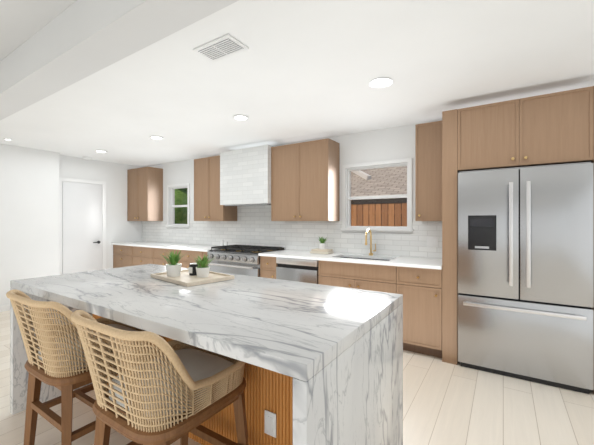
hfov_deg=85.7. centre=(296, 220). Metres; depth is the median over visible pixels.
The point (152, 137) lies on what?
recessed light
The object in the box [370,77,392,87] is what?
recessed light
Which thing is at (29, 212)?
wall
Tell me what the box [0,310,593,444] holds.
floor
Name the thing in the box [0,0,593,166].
ceiling
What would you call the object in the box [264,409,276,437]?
island outlet
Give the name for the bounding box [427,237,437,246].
outlet
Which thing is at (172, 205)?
window
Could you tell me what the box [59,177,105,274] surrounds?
pantry door
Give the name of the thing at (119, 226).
wall
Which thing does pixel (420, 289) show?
base cabinet
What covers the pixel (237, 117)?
recessed light
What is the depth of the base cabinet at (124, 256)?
6.13 m
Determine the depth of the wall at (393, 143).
4.16 m
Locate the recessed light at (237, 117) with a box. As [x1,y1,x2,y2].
[232,115,248,120]
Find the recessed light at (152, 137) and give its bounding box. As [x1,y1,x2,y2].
[149,136,163,139]
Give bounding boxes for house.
[351,166,406,196]
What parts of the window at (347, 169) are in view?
glass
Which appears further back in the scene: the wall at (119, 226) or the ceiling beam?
the wall at (119, 226)
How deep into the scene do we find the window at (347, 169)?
4.08 m
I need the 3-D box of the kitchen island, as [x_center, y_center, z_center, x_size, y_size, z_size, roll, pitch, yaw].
[-0.707,0.885,2.043,2.438,0.930,1.068,0,0,33]
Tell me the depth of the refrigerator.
2.67 m
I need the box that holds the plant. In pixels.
[310,237,333,253]
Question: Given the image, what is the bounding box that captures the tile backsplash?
[142,206,441,258]
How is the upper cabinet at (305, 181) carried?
attached to the wall at (393, 143)
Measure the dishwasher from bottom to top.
0.885 m
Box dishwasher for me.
[276,257,317,283]
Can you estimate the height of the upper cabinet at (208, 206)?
1.050 m
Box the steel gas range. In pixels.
[208,245,284,276]
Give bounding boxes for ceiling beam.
[0,0,238,119]
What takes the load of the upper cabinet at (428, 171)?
attached to the wall at (393, 143)
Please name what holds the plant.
on the countertop
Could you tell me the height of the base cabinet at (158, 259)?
0.884 m
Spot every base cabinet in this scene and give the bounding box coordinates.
[113,245,132,267]
[133,246,152,265]
[153,248,175,265]
[177,250,209,267]
[260,256,277,278]
[318,272,399,293]
[392,266,441,357]
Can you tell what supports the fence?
on the ground
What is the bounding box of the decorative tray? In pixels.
[150,250,234,286]
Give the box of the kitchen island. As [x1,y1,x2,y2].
[10,264,402,444]
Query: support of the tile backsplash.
attached to the wall at (393, 143)
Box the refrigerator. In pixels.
[458,162,593,393]
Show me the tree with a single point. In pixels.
(181, 217)
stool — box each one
[6,289,151,444]
[71,310,248,444]
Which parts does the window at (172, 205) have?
glass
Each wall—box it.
[0,144,58,305]
[59,155,141,268]
[146,120,440,258]
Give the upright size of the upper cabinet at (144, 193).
1.050 m
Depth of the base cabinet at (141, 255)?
5.77 m
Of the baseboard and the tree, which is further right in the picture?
the tree
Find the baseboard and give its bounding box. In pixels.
[0,304,9,311]
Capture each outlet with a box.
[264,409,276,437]
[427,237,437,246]
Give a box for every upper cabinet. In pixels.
[127,167,162,220]
[194,155,236,220]
[271,138,339,220]
[415,120,441,220]
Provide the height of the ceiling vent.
0.016 m
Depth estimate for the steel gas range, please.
4.53 m
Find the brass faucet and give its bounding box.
[365,229,375,255]
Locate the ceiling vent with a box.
[193,34,248,61]
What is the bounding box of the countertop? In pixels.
[111,241,441,282]
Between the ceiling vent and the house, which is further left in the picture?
the ceiling vent
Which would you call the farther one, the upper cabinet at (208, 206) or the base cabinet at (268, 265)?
the upper cabinet at (208, 206)
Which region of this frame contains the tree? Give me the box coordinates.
[175,188,186,223]
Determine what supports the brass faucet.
on the countertop
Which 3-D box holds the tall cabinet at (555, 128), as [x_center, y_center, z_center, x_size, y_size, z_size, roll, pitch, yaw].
[2.020,0.150,3.014,1.114,2.400,0.638,0,0,33]
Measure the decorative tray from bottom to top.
0.216 m
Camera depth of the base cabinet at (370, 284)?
3.52 m
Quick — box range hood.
[220,145,272,206]
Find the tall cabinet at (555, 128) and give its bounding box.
[442,86,593,393]
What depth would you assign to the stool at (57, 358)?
1.64 m
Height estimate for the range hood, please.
0.835 m
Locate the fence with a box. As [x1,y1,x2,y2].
[351,198,406,225]
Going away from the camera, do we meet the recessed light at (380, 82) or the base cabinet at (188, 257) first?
the recessed light at (380, 82)
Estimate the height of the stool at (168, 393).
0.966 m
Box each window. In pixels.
[166,183,189,227]
[341,158,412,232]
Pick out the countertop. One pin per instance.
(427, 263)

